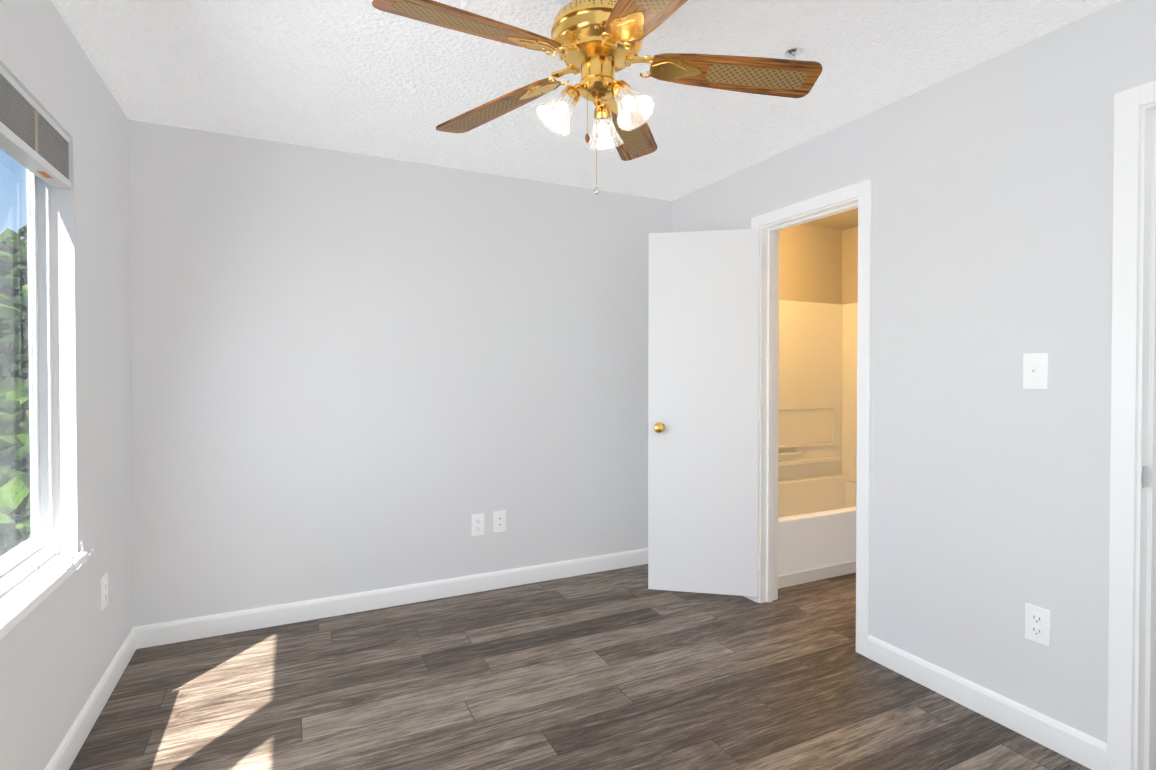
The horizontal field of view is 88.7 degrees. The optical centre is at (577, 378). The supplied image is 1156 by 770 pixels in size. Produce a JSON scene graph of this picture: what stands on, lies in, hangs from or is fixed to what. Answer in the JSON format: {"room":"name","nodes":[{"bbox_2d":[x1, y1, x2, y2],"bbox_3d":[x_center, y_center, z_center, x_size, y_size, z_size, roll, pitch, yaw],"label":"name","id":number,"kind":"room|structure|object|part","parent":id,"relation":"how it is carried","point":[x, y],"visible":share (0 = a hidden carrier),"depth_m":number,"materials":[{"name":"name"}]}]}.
{"room":"empty bedroom","nodes":[
{"label":"empty bedroom","id":0,"kind":"room"},
{"bbox_2d":[0,0,132,769],"bbox_3d":[-1.257,0.055,0.933,0.112,2.440,4.170,0,1,-26],"label":"wall","id":1,"kind":"structure","parent":0,"point":[61,644],"depth_m":2.06,"materials":[{"name":"grey paint"}]},
{"bbox_2d":[0,151,53,597],"bbox_3d":[-1.327,-0.084,1.036,0.072,1.455,2.140,0,1,-26],"label":"window","id":2,"kind":"structure","parent":1,"relation":"in","point":[22,561],"depth_m":1.95,"materials":[{"name":"white plastic"}]},
{"bbox_2d":[0,65,70,188],"bbox_3d":[-1.290,-0.720,1.047,0.056,0.179,2.128,0,1,-26],"label":"window blind","id":3,"kind":"object","parent":1,"relation":"attached to","point":[34,138],"visible":1,"depth_m":1.73,"materials":[{"name":"white plastic"}]},
{"bbox_2d":[0,552,87,639],"bbox_3d":[-1.276,0.628,1.070,0.090,0.030,2.140,0,1,-26],"label":"window sill","id":4,"kind":"structure","parent":1,"relation":"attached to","point":[21,600],"depth_m":1.70,"materials":[{"name":"white wood"}]},
{"bbox_2d":[37,540,92,575],"bbox_3d":[-1.642,0.576,1.909,0.102,0.052,0.207,0,1,-26],"label":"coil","id":5,"kind":"object","parent":4,"relation":"on","point":[72,557],"visible":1,"depth_m":1.87,"materials":[{"name":"white plastic"}]},
{"bbox_2d":[45,626,140,769],"bbox_3d":[-1.200,1.225,0.975,0.014,0.100,3.930,0,1,-26],"label":"baseboard","id":6,"kind":"structure","parent":1,"relation":"attached to","point":[64,756],"depth_m":2.16,"materials":[{"name":"white wood"}]},
{"bbox_2d":[101,573,107,610],"bbox_3d":[-1.856,0.838,2.321,0.008,0.125,0.077,0,1,-26],"label":"electrical outlet","id":7,"kind":"object","parent":1,"relation":"attached to","point":[104,591],"visible":1,"depth_m":2.31,"materials":[{"name":"white plastic"}]},
{"bbox_2d":[128,119,671,626],"bbox_3d":[-0.682,0.024,3.459,3.120,2.440,0.120,0,1,-26],"label":"wall","id":8,"kind":"structure","parent":0,"point":[356,373],"depth_m":3.17,"materials":[{"name":"grey paint"}]},
{"bbox_2d":[141,548,647,647],"bbox_3d":[-0.694,1.195,3.394,2.970,0.100,0.014,0,1,-26],"label":"baseboard","id":9,"kind":"structure","parent":8,"relation":"attached to","point":[169,632],"depth_m":3.19,"materials":[{"name":"white wood"}]},
{"bbox_2d":[472,513,484,535],"bbox_3d":[-0.582,0.854,3.447,0.077,0.125,0.008,0,1,-26],"label":"electrical outlet","id":10,"kind":"object","parent":8,"relation":"attached to","point":[478,524],"visible":1,"depth_m":3.44,"materials":[{"name":"white plastic"}]},
{"bbox_2d":[494,510,505,532],"bbox_3d":[-0.463,0.849,3.505,0.077,0.125,0.007,0,1,-26],"label":"electrical outlet","id":11,"kind":"object","parent":8,"relation":"attached to","point":[499,521],"visible":1,"depth_m":3.50,"materials":[{"name":"white plastic"}]},
{"bbox_2d":[69,564,1090,769],"bbox_3d":[0.905,1.321,2.059,4.972,0.120,4.290,0,1,-26],"label":"floor","id":12,"kind":"structure","parent":0,"point":[626,668],"depth_m":2.35,"materials":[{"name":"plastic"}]},
{"bbox_2d":[778,300,857,588],"bbox_3d":[1.619,0.321,4.147,1.612,1.830,0.822,0,1,-26],"label":"bathtub","id":13,"kind":"object","parent":12,"relation":"on","point":[817,469],"visible":0.27,"depth_m":4.63,"materials":[{"name":"white"}]},
{"bbox_2d":[51,0,1120,229],"bbox_3d":[0.905,-1.238,2.028,4.972,0.120,4.290,0,1,-26],"label":"ceiling","id":14,"kind":"structure","parent":0,"point":[364,77],"depth_m":2.29,"materials":[{"name":"paint"}]},
{"bbox_2d":[372,0,822,194],"bbox_3d":[0.054,-0.857,1.718,1.251,0.636,1.238,0,1,-26],"label":"fan","id":15,"kind":"object","parent":14,"relation":"hanging from","point":[597,44],"visible":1,"depth_m":1.71,"materials":[{"name":"brown wood"}]},
{"bbox_3d":[-0.265,-0.900,1.510,0.490,0.008,0.150,-7,18,-37],"label":"blade","id":16,"kind":"part","parent":15,"relation":"part of","materials":[{"name":"brown wood"}]},
{"bbox_3d":[-0.271,-0.906,1.984,0.490,0.008,0.150,-6,10,35],"label":"blade","id":17,"kind":"part","parent":15,"relation":"part of","materials":[{"name":"brown wood"}]},
{"bbox_3d":[0.179,-0.908,2.137,0.150,0.008,0.490,-13,-8,16],"label":"blade","id":18,"kind":"part","parent":15,"relation":"part of","materials":[{"name":"brown wood"}]},
{"bbox_3d":[0.189,-0.899,1.369,0.150,0.008,0.490,13,1,-20],"label":"blade","id":19,"kind":"part","parent":15,"relation":"part of","materials":[{"name":"brown wood"}]},
{"bbox_3d":[0.463,-0.903,1.757,0.490,0.008,0.150,5,-12,-1],"label":"blade","id":20,"kind":"part","parent":15,"relation":"part of","materials":[{"name":"brown wood"}]},
{"bbox_2d":[784,47,802,59],"bbox_3d":[0.780,-1.155,2.141,0.064,0.050,0.064,0,1,-26],"label":"detector","id":21,"kind":"object","parent":14,"relation":"attached to","point":[793,53],"visible":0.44,"depth_m":2.13,"materials":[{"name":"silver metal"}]},
{"bbox_2d":[779,224,842,303],"bbox_3d":[1.393,0.010,4.578,1.590,2.440,0.150,0,1,-26],"label":"wall","id":22,"kind":"structure","parent":0,"point":[818,264],"depth_m":4.71,"materials":[{"name":"beige paint"}]},
{"bbox_2d":[843,226,857,303],"bbox_3d":[3.064,0.028,3.153,0.120,2.440,4.170,0,1,-26],"label":"wall","id":23,"kind":"structure","parent":0,"point":[850,236],"depth_m":4.78,"materials":[{"name":"beige paint"}]},
{"bbox_2d":[672,0,1155,742],"bbox_3d":[1.549,0.038,2.288,0.120,2.440,3.930,0,1,-26],"label":"wall","id":24,"kind":"structure","parent":0,"point":[992,214],"depth_m":2.18,"materials":[{"name":"grey paint"}]},
{"bbox_2d":[648,228,760,596],"bbox_3d":[0.693,0.193,3.335,0.510,2.030,0.432,0,1,-26],"label":"door","id":25,"kind":"structure","parent":24,"relation":"in","point":[704,413],"depth_m":3.31,"materials":[{"name":"white wood"}]},
{"bbox_2d":[750,179,871,656],"bbox_3d":[1.200,0.179,3.012,0.152,2.141,0.757,0,1,-26],"label":"door frame","id":26,"kind":"structure","parent":24,"relation":"attached to","point":[770,225],"depth_m":3.07,"materials":[{"name":"white wood"}]},
{"bbox_2d":[867,635,1106,769],"bbox_3d":[1.492,1.209,2.266,0.014,0.100,0.877,0,1,-26],"label":"baseboard","id":27,"kind":"structure","parent":24,"relation":"attached to","point":[1081,748],"depth_m":2.17,"materials":[{"name":"white wood"}]},
{"bbox_2d":[1023,353,1048,389],"bbox_3d":[1.582,-0.024,2.052,0.024,0.125,0.077,0,1,-26],"label":"light switch","id":28,"kind":"object","parent":24,"relation":"attached to","point":[1035,370],"visible":1,"depth_m":2.05,"materials":[{"name":"white plastic"}]},
{"bbox_2d":[1025,603,1049,646],"bbox_3d":[1.595,0.856,2.055,0.008,0.125,0.077,0,1,-26],"label":"electrical outlet","id":29,"kind":"object","parent":24,"relation":"attached to","point":[1037,624],"visible":1,"depth_m":2.05,"materials":[{"name":"white plastic"}]},
{"bbox_2d":[1107,80,1155,769],"bbox_3d":[1.941,0.193,1.478,0.152,2.151,0.920,0,1,-26],"label":"door frame","id":30,"kind":"structure","parent":24,"relation":"attached to","point":[1131,725],"depth_m":1.82,"materials":[{"name":"white wood"}]},
{"bbox_3d":[1.736,0.302,1.812,0.040,0.065,0.004,0,1,-26],"label":"hall door strike trim","id":31,"kind":"part","parent":30,"relation":"part of","materials":[{"name":"silver metal"}]},
{"label":"outside","id":32,"kind":"structure","parent":0,"visible":0},
{"bbox_3d":[-40.637,4.220,13.546,59.887,0.200,120.000,0,1,-26],"label":"ground","id":33,"kind":"structure","parent":32,"visible":0},
{"bbox_2d":[0,253,27,299],"bbox_3d":[-13.935,0.504,14.778,5.105,7.202,5.258,0,1,-26],"label":"tree","id":34,"kind":"object","parent":33,"relation":"on","point":[16,288],"depth_m":13.51,"materials":[{"name":"green plant"}]},
{"bbox_2d":[0,251,27,270],"bbox_3d":[-17.303,0.092,18.120,5.825,7.944,5.761,0,1,-26],"label":"tree","id":35,"kind":"object","parent":33,"relation":"on","point":[14,261],"depth_m":16.82,"materials":[{"name":"green plant"}]},
{"bbox_2d":[0,228,27,254],"bbox_3d":[-26.523,-1.455,28.123,7.142,10.791,7.336,0,1,-26],"label":"tree","id":36,"kind":"object","parent":33,"relation":"on","point":[3,238],"depth_m":26.81,"materials":[{"name":"green plant"}]},
{"bbox_2d":[0,265,28,378],"bbox_3d":[-11.454,0.806,13.133,4.492,6.638,4.621,0,1,-26],"label":"tree","id":37,"kind":"object","parent":33,"relation":"on","point":[8,301],"depth_m":11.75,"materials":[{"name":"green plant"}]},
{"bbox_2d":[1,240,27,257],"bbox_3d":[-21.826,-0.654,22.749,6.670,9.321,6.604,0,1,-26],"label":"tree","id":38,"kind":"object","parent":33,"relation":"on","point":[14,246],"depth_m":22.45,"materials":[{"name":"green plant"}]},
{"bbox_2d":[0,296,28,392],"bbox_3d":[-10.038,1.237,11.547,3.958,5.816,3.928,0,1,-26],"label":"tree","id":39,"kind":"object","parent":33,"relation":"on","point":[15,348],"depth_m":10.77,"materials":[{"name":"green plant"}]},
{"bbox_2d":[0,436,29,556],"bbox_3d":[-7.041,2.350,6.227,3.212,3.721,3.417,0,1,-26],"label":"tree","id":40,"kind":"object","parent":33,"relation":"on","point":[22,469],"depth_m":6.61,"materials":[{"name":"green plant"}]},
{"bbox_2d":[0,430,29,452],"bbox_3d":[-7.159,2.357,7.985,3.101,3.663,3.094,0,1,-26],"label":"tree","id":41,"kind":"object","parent":33,"relation":"on","point":[22,435],"depth_m":7.47,"materials":[{"name":"green plant"}]},
{"bbox_2d":[0,389,29,438],"bbox_3d":[-8.829,2.111,8.601,3.477,4.140,3.522,0,1,-26],"label":"tree","id":42,"kind":"object","parent":33,"relation":"on","point":[19,427],"depth_m":8.66,"materials":[{"name":"green plant"}]},
{"bbox_2d":[0,476,30,553],"bbox_3d":[-5.633,2.526,5.303,2.715,3.390,2.767,0,1,-26],"label":"tree","id":43,"kind":"object","parent":33,"relation":"on","point":[9,522],"depth_m":5.21,"materials":[{"name":"green plant"}]},
{"bbox_2d":[18,239,27,247],"bbox_3d":[-32.371,-2.248,34.164,8.192,12.229,7.764,0,1,-26],"label":"tree","id":44,"kind":"object","parent":33,"relation":"on","point":[22,242],"depth_m":33.03,"materials":[{"name":"green plant"}]},
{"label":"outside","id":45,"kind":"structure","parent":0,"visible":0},
{"bbox_2d":[18,225,27,239],"bbox_3d":[-35.916,-6.770,41.468,8.416,8.714,9.491,0,1,-26],"label":"tree","id":46,"kind":"object","parent":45,"point":[25,231],"depth_m":39.92,"materials":[{"name":"green plant"}]}
]}

